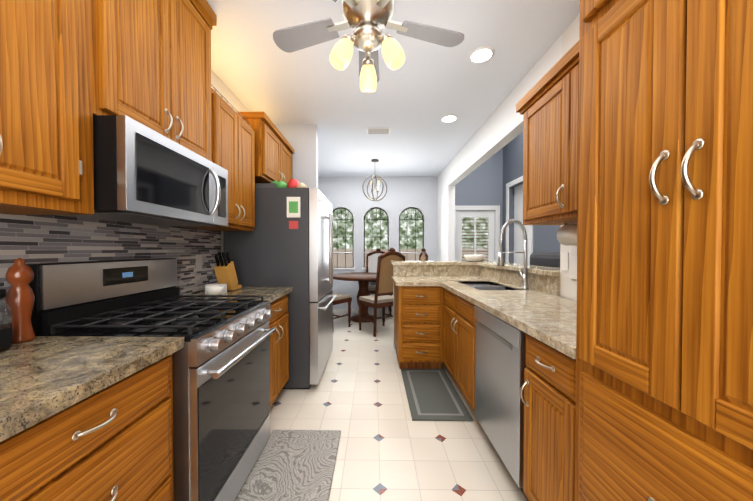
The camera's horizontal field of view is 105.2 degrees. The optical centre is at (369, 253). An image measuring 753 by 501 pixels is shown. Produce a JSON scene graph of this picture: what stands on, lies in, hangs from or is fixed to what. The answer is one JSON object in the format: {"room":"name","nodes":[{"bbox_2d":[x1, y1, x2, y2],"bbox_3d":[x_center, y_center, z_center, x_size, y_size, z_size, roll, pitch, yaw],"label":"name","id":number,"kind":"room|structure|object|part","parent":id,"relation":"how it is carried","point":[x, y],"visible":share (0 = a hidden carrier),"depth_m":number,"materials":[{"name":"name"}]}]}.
{"room":"kitchen","nodes":[
{"label":"kitchen","id":0,"kind":"room"},
{"bbox_2d":[0,69,249,324],"bbox_3d":[-1.391,-0.145,1.127,0.128,2.740,4.920,0,1,1],"label":"wall","id":1,"kind":"structure","parent":0,"point":[32,239],"depth_m":1.46,"materials":[{"name":"tile"}]},
{"bbox_2d":[0,0,7,207],"bbox_3d":[-1.176,-0.817,0.555,0.331,1.360,0.417,0,1,1],"label":"upper cabinet","id":2,"kind":"object","parent":1,"relation":"attached to","point":[3,179],"depth_m":0.79,"materials":[{"name":"brown wood"}]},
{"bbox_2d":[0,0,107,214],"bbox_3d":[-1.172,-0.821,0.853,0.331,1.360,0.423,0,1,1],"label":"upper cabinet","id":3,"kind":"object","parent":1,"relation":"attached to","point":[69,69],"depth_m":0.92,"materials":[{"name":"brown wood"}]},
{"bbox_2d":[104,0,215,163],"bbox_3d":[-1.163,-1.018,1.445,0.331,0.983,0.766,0,1,1],"label":"upper cabinet","id":4,"kind":"object","parent":1,"relation":"attached to","point":[159,51],"depth_m":1.41,"materials":[{"name":"brown wood"}]},
{"bbox_2d":[64,115,227,225],"bbox_3d":[-1.087,-0.343,1.454,0.480,0.358,0.754,0,1,1],"label":"microwave","id":5,"kind":"object","parent":4,"relation":"attached to","point":[143,174],"visible":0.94,"depth_m":1.21,"materials":[{"name":"silver metal"}]},
{"bbox_2d":[196,255,201,270],"bbox_3d":[-1.308,0.070,2.204,0.005,0.120,0.070,0,1,1],"label":"electrical outlet","id":6,"kind":"object","parent":1,"relation":"attached to","point":[198,262],"visible":1,"depth_m":2.19,"materials":[{"name":"grey plastic"}]},
{"bbox_2d":[180,84,259,230],"bbox_3d":[-1.153,-0.649,2.164,0.331,0.920,0.655,0,1,1],"label":"upper cabinet","id":7,"kind":"object","parent":1,"relation":"attached to","point":[235,134],"depth_m":2.15,"materials":[{"name":"brown wood"}]},
{"bbox_3d":[-1.147,-1.090,2.161,0.241,0.038,0.617,0,1,1],"label":"rope light rail","id":8,"kind":"part","parent":7,"relation":"part of","materials":[{"name":"brown wood"}]},
{"bbox_2d":[244,112,293,183],"bbox_3d":[-1.111,-0.956,2.962,0.391,0.550,0.920,0,1,1],"label":"upper cabinet","id":9,"kind":"object","parent":1,"relation":"attached to","point":[274,153],"depth_m":2.67,"materials":[{"name":"brown wood"}]},
{"bbox_2d":[274,124,317,187],"bbox_3d":[-0.971,-0.179,3.521,0.660,2.740,0.120,0,1,1],"label":"wall","id":10,"kind":"structure","parent":0,"point":[302,139],"depth_m":3.44,"materials":[{"name":"grey paint"}]},
{"bbox_2d":[206,0,579,176],"bbox_3d":[-0.318,-1.581,2.281,3.560,0.100,7.700,0,1,1],"label":"ceiling","id":11,"kind":"structure","parent":0,"point":[418,94],"depth_m":2.48,"materials":[{"name":"white paint"}]},
{"bbox_2d":[273,0,463,91],"bbox_3d":[-0.010,-1.207,1.497,1.055,0.625,1.010,0,1,1],"label":"ceiling fan","id":12,"kind":"object","parent":11,"relation":"hanging from","point":[367,21],"visible":1,"depth_m":1.48,"materials":[{"name":"silver metal"}]},
{"bbox_2d":[362,159,386,200],"bbox_3d":[0.088,-1.222,4.832,0.420,0.688,0.428,0,1,1],"label":"pendant light","id":13,"kind":"object","parent":11,"relation":"hanging from","point":[373,177],"visible":1,"depth_m":4.79,"materials":[{"name":"grey metal"}]},
{"bbox_2d":[366,128,390,133],"bbox_3d":[0.111,-1.544,3.636,0.300,0.011,0.180,0,1,1],"label":"ceiling vent","id":14,"kind":"object","parent":11,"relation":"in","point":[378,130],"visible":0.98,"depth_m":3.60,"materials":[{"name":"white metal"}]},
{"bbox_2d":[441,114,457,121],"bbox_3d":[0.906,-1.540,3.284,0.190,0.008,0.190,0,1,1],"label":"recessed light","id":15,"kind":"object","parent":11,"relation":"in","point":[449,118],"visible":1,"depth_m":3.27,"materials":[{"name":"white"}]},
{"bbox_2d":[468,46,494,62],"bbox_3d":[0.861,-1.525,2.215,0.190,0.008,0.190,0,1,1],"label":"recessed light","id":16,"kind":"object","parent":11,"relation":"in","point":[482,54],"visible":1,"depth_m":2.20,"materials":[{"name":"white"}]},
{"bbox_2d":[270,309,527,500],"bbox_3d":[0.387,1.258,2.311,4.970,0.100,7.700,0,1,1],"label":"floor","id":17,"kind":"structure","parent":0,"point":[389,449],"depth_m":1.95,"materials":[{"name":"tile"}]},
{"bbox_2d":[0,355,173,500],"bbox_3d":[-1.029,0.792,0.768,0.621,0.876,0.636,0,1,1],"label":"base cabinet","id":18,"kind":"object","parent":17,"relation":"on","point":[86,418],"depth_m":0.78,"materials":[{"name":"brown wood"}]},
{"bbox_2d":[0,336,183,442],"bbox_3d":[-1.021,0.342,0.224,0.635,0.040,1.711,0,1,1],"label":"countertop","id":19,"kind":"structure","parent":18,"relation":"on","point":[41,377],"depth_m":0.79,"materials":[{"name":"beige stone"}]},
{"bbox_2d":[0,289,12,352],"bbox_3d":[-1.208,0.214,0.904,0.109,0.195,0.108,0,1,1],"label":"spice jar","id":20,"kind":"object","parent":19,"relation":"on","point":[6,336],"visible":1,"depth_m":0.92,"materials":[{"name":"clear glass"}]},
{"bbox_2d":[5,258,35,343],"bbox_3d":[-1.237,0.163,1.019,0.070,0.295,0.070,0,1,1],"label":"pepper mill","id":21,"kind":"object","parent":19,"relation":"on","point":[20,297],"visible":0.83,"depth_m":1.00,"materials":[{"name":"brown wood"}]},
{"bbox_2d":[27,258,275,500],"bbox_3d":[-0.953,0.628,1.466,0.732,1.185,0.762,0,1,1],"label":"range","id":22,"kind":"object","parent":17,"relation":"on","point":[221,397],"visible":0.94,"depth_m":1.26,"materials":[{"name":"silver metal"}]},
{"bbox_2d":[269,295,288,406],"bbox_3d":[-1.008,0.773,2.182,0.621,0.876,0.656,0,1,1],"label":"base cabinet","id":23,"kind":"object","parent":17,"relation":"on","point":[279,339],"depth_m":2.22,"materials":[{"name":"brown wood"}]},
{"bbox_2d":[180,287,291,302],"bbox_3d":[-0.993,0.315,2.180,0.635,0.040,0.665,0,1,1],"label":"countertop","id":24,"kind":"structure","parent":23,"relation":"on","point":[270,294],"depth_m":2.18,"materials":[{"name":"beige stone"}]},
{"bbox_2d":[205,284,226,294],"bbox_3d":[-1.073,0.262,1.988,0.118,0.070,0.118,0,1,-11],"label":"bowl","id":25,"kind":"object","parent":24,"relation":"on","point":[215,289],"visible":0.83,"depth_m":1.93,"materials":[{"name":"white ceramic"}]},
{"bbox_2d":[214,252,241,290],"bbox_3d":[-1.119,0.138,2.268,0.100,0.305,0.259,0,1,1],"label":"knife block","id":26,"kind":"object","parent":24,"relation":"on","point":[224,269],"visible":0.96,"depth_m":2.20,"materials":[{"name":"brown wood"}]},
{"bbox_2d":[223,178,336,388],"bbox_3d":[-0.833,0.253,2.978,0.892,1.891,0.914,0,1,1],"label":"fridge","id":27,"kind":"object","parent":17,"relation":"on","point":[287,241],"depth_m":2.52,"materials":[{"name":"grey metal"}]},
{"bbox_3d":[-0.839,-0.633,2.700,0.548,0.110,0.325,0,1,1],"label":"items on top of the fridge","id":28,"kind":"part","parent":27,"relation":"part of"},
{"bbox_2d":[234,430,340,500],"bbox_3d":[-0.432,1.208,1.552,0.465,0.019,0.800,0,1,1],"label":"area rug","id":29,"kind":"object","parent":17,"relation":"on","point":[294,465],"visible":0.9,"depth_m":1.60,"materials":[{"name":"grey fabric"}]},
{"bbox_2d":[333,292,351,326],"bbox_3d":[-0.655,0.627,4.548,0.510,1.099,0.558,1,1,38],"label":"chair","id":30,"kind":"object","parent":17,"relation":"on","point":[340,298],"visible":0.33,"depth_m":4.54,"materials":[{"name":"brown wood"}]},
{"bbox_2d":[333,272,376,322],"bbox_3d":[-0.108,0.774,5.112,1.160,0.789,1.160,0,1,1],"label":"dining table","id":31,"kind":"object","parent":17,"relation":"on","point":[363,279],"visible":0.69,"depth_m":5.02,"materials":[{"name":"brown wood"}]},
{"bbox_2d":[366,248,391,314],"bbox_3d":[0.171,0.526,5.674,0.510,1.270,0.580,0,1,1],"label":"chair","id":32,"kind":"object","parent":17,"relation":"on","point":[371,261],"visible":0.4,"depth_m":5.88,"materials":[{"name":"brown wood"}]},
{"bbox_2d":[358,248,404,336],"bbox_3d":[0.185,0.545,4.325,0.510,1.270,0.580,-1,1,-34],"label":"chair","id":33,"kind":"object","parent":17,"relation":"on","point":[382,298],"visible":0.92,"depth_m":4.12,"materials":[{"name":"brown wood"}]},
{"bbox_2d":[394,284,447,368],"bbox_3d":[0.525,0.758,3.210,0.460,0.876,0.660,0,1,1],"label":"base cabinet","id":34,"kind":"object","parent":17,"relation":"on","point":[434,323],"depth_m":2.88,"materials":[{"name":"brown wood"}]},
{"bbox_2d":[392,276,439,287],"bbox_3d":[0.487,0.300,3.196,0.445,0.040,0.679,0,1,1],"label":"countertop","id":35,"kind":"structure","parent":34,"relation":"on","point":[400,281],"depth_m":2.91,"materials":[{"name":"beige stone"}]},
{"bbox_2d":[401,368,472,420],"bbox_3d":[0.535,1.198,2.523,0.440,0.014,0.890,0,1,1],"label":"area rug","id":36,"kind":"object","parent":17,"relation":"on","point":[432,394],"visible":1,"depth_m":2.38,"materials":[{"name":"grey fabric"}]},
{"bbox_2d":[440,304,511,410],"bbox_3d":[1.031,0.863,2.397,0.621,0.690,0.897,0,1,1],"label":"base cabinet","id":37,"kind":"object","parent":17,"relation":"on","point":[457,325],"depth_m":2.30,"materials":[{"name":"brown wood"}]},
{"bbox_2d":[474,306,528,500],"bbox_3d":[1.011,0.787,1.645,0.622,0.862,0.596,0,1,1],"label":"dishwasher","id":38,"kind":"object","parent":17,"relation":"on","point":[500,353],"visible":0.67,"depth_m":1.54,"materials":[{"name":"silver metal"}]},
{"bbox_2d":[530,252,559,267],"bbox_3d":[2.086,0.594,2.577,0.900,1.219,1.000,0,1,1],"label":"sofa","id":39,"kind":"object","parent":17,"relation":"on","point":[549,259],"visible":0.04,"depth_m":2.68,"materials":[{"name":"grey"}]},
{"bbox_2d":[518,328,575,500],"bbox_3d":[1.012,0.787,1.149,0.621,0.876,0.385,0,1,1],"label":"base cabinet","id":40,"kind":"object","parent":17,"relation":"on","point":[549,386],"depth_m":1.13,"materials":[{"name":"brown wood"}]},
{"bbox_2d":[432,276,576,359],"bbox_3d":[1.008,0.314,2.239,0.624,0.040,2.577,0,1,1],"label":"countertop","id":41,"kind":"structure","parent":40,"relation":"on","point":[549,319],"depth_m":1.59,"materials":[{"name":"beige stone"}]},
{"bbox_2d":[460,280,487,283],"bbox_3d":[1.078,0.397,3.042,0.370,0.204,0.006,0,1,1],"label":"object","id":42,"kind":"structure","parent":41,"relation":"in","point":[461,281],"depth_m":3.04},
{"bbox_2d":[472,284,503,287],"bbox_3d":[1.072,0.402,2.669,0.370,0.204,0.020,0,1,1],"label":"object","id":43,"kind":"structure","parent":41,"relation":"in","point":[473,285],"depth_m":2.68,"materials":[{"name":"grey metal"}]},
{"bbox_2d":[497,218,528,289],"bbox_3d":[1.175,0.003,2.385,0.253,0.577,0.122,0,1,1],"label":"faucet","id":44,"kind":"object","parent":41,"relation":"on","point":[500,262],"visible":0.98,"depth_m":2.34,"materials":[{"name":"silver metal"}]},
{"bbox_2d":[575,0,752,500],"bbox_3d":[0.963,-0.043,0.244,0.694,2.560,1.420,0,1,1],"label":"pantry","id":45,"kind":"object","parent":17,"relation":"on","point":[664,368],"visible":1,"depth_m":0.64,"materials":[{"name":"brown wood"}]},
{"bbox_2d":[318,148,502,308],"bbox_3d":[0.441,-0.644,6.004,4.810,3.600,0.140,0,1,1],"label":"wall","id":46,"kind":"structure","parent":0,"point":[420,194],"depth_m":5.93,"materials":[{"name":"grey paint"}]},
{"bbox_2d":[332,208,354,268],"bbox_3d":[-0.595,-0.318,5.982,0.580,1.289,0.116,0,1,1],"label":"window","id":47,"kind":"structure","parent":46,"relation":"in","point":[345,219],"depth_m":6.02,"materials":[{"name":"grey"}]},
{"bbox_2d":[362,207,388,268],"bbox_3d":[0.135,-0.318,5.971,0.580,1.289,0.116,0,1,1],"label":"window","id":48,"kind":"structure","parent":46,"relation":"in","point":[380,219],"depth_m":6.01,"materials":[{"name":"grey"}]},
{"bbox_2d":[399,207,423,260],"bbox_3d":[0.865,-0.317,5.960,0.580,1.289,0.116,0,1,1],"label":"window","id":49,"kind":"structure","parent":46,"relation":"in","point":[415,219],"depth_m":6.00,"materials":[{"name":"grey"}]},
{"bbox_2d":[455,205,499,261],"bbox_3d":[2.175,0.087,5.939,0.980,2.140,0.080,0,1,1],"label":"window","id":50,"kind":"structure","parent":46,"relation":"attached to","point":[491,213],"depth_m":5.93,"materials":[{"name":"white wood"}]},
{"bbox_2d":[393,265,478,348],"bbox_3d":[0.811,0.665,3.607,1.020,1.050,0.140,0,1,1],"label":"wall","id":51,"kind":"structure","parent":0,"point":[398,270],"depth_m":3.53,"materials":[{"name":"grey stone"}]},
{"bbox_2d":[437,165,454,260],"bbox_3d":[1.448,-0.206,5.500,0.120,2.740,0.850,0,1,1],"label":"wall","id":52,"kind":"structure","parent":0,"point":[446,226],"depth_m":5.26,"materials":[{"name":"white paint"}]},
{"bbox_2d":[452,296,475,311],"bbox_3d":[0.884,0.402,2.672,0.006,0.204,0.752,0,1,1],"label":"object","id":53,"kind":"structure","parent":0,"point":[470,307],"depth_m":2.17,"materials":[{"name":"brown wood"}]},
{"bbox_2d":[448,35,561,184],"bbox_3d":[1.420,-1.364,3.529,0.120,0.370,3.060,0,1,1],"label":"header beam","id":54,"kind":"structure","parent":0,"point":[501,127],"depth_m":3.00,"materials":[{"name":"white paint"}]},
{"bbox_2d":[479,14,579,300],"bbox_3d":[1.375,-0.145,1.141,0.140,2.740,5.030,0,1,1],"label":"wall","id":55,"kind":"structure","parent":0,"point":[545,284],"depth_m":2.04,"materials":[{"name":"grey"}]},
{"bbox_2d":[390,261,559,276],"bbox_3d":[0.916,0.130,2.917,1.310,0.040,1.780,0,1,1],"label":"sill","id":56,"kind":"structure","parent":55,"relation":"on","point":[546,271],"depth_m":2.98,"materials":[{"name":"stone"}]},
{"bbox_2d":[419,248,427,260],"bbox_3d":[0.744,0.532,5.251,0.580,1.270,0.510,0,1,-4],"label":"vase","id":57,"kind":"object","parent":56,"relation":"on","point":[423,255],"visible":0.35,"depth_m":5.23,"materials":[{"name":"brown ceramic"}]},
{"bbox_2d":[464,254,485,261],"bbox_3d":[1.331,0.056,3.640,0.260,0.085,0.260,0,1,1],"label":"dish","id":58,"kind":"object","parent":56,"relation":"on","point":[475,257],"visible":1,"depth_m":3.55,"materials":[{"name":"white ceramic"}]},
{"bbox_2d":[516,41,578,224],"bbox_3d":[1.135,-0.582,1.425,0.384,0.805,0.978,0,1,1],"label":"upper cabinet","id":59,"kind":"object","parent":55,"relation":"attached to","point":[547,105],"visible":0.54,"depth_m":1.54,"materials":[{"name":"brown wood"}]},
{"bbox_2d":[557,223,577,245],"bbox_3d":[1.171,-0.112,1.570,0.124,0.135,0.312,0,1,1],"label":"paper towel","id":60,"kind":"object","parent":59,"relation":"attached to","point":[566,234],"visible":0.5,"depth_m":1.63,"materials":[{"name":"white paper"}]},
{"bbox_2d":[561,252,568,269],"bbox_3d":[1.333,0.053,1.965,0.005,0.120,0.070,0,1,1],"label":"electrical outlet","id":61,"kind":"object","parent":55,"relation":"attached to","point":[564,261],"visible":1,"depth_m":1.97,"materials":[{"name":"white plastic"}]},
{"bbox_2d":[569,246,576,278],"bbox_3d":[1.327,0.010,1.819,0.012,0.310,0.180,0,1,1],"label":"papers","id":62,"kind":"object","parent":55,"relation":"attached to","point":[572,262],"visible":0.18,"depth_m":1.87,"materials":[{"name":"white paper"}]},
{"bbox_2d":[502,132,560,264],"bbox_3d":[2.731,-0.591,2.251,0.120,3.600,7.300,0,1,1],"label":"wall","id":63,"kind":"structure","parent":0,"point":[545,238],"depth_m":5.41,"materials":[{"name":"grey"}]},
{"bbox_2d":[506,176,532,264],"bbox_3d":[2.705,-0.103,5.244,0.020,2.540,0.950,0,1,1],"label":"door frame","id":64,"kind":"structure","parent":63,"relation":"attached to","point":[515,182],"depth_m":5.61,"materials":[{"name":"white"}]},
{"label":"outside","id":65,"kind":"structure","parent":0,"visible":0},
{"bbox_2d":[332,208,487,266],"bbox_3d":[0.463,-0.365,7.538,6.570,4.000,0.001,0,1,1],"label":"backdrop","id":66,"kind":"structure","parent":65,"point":[372,235],"depth_m":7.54,"materials":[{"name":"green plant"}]}
]}

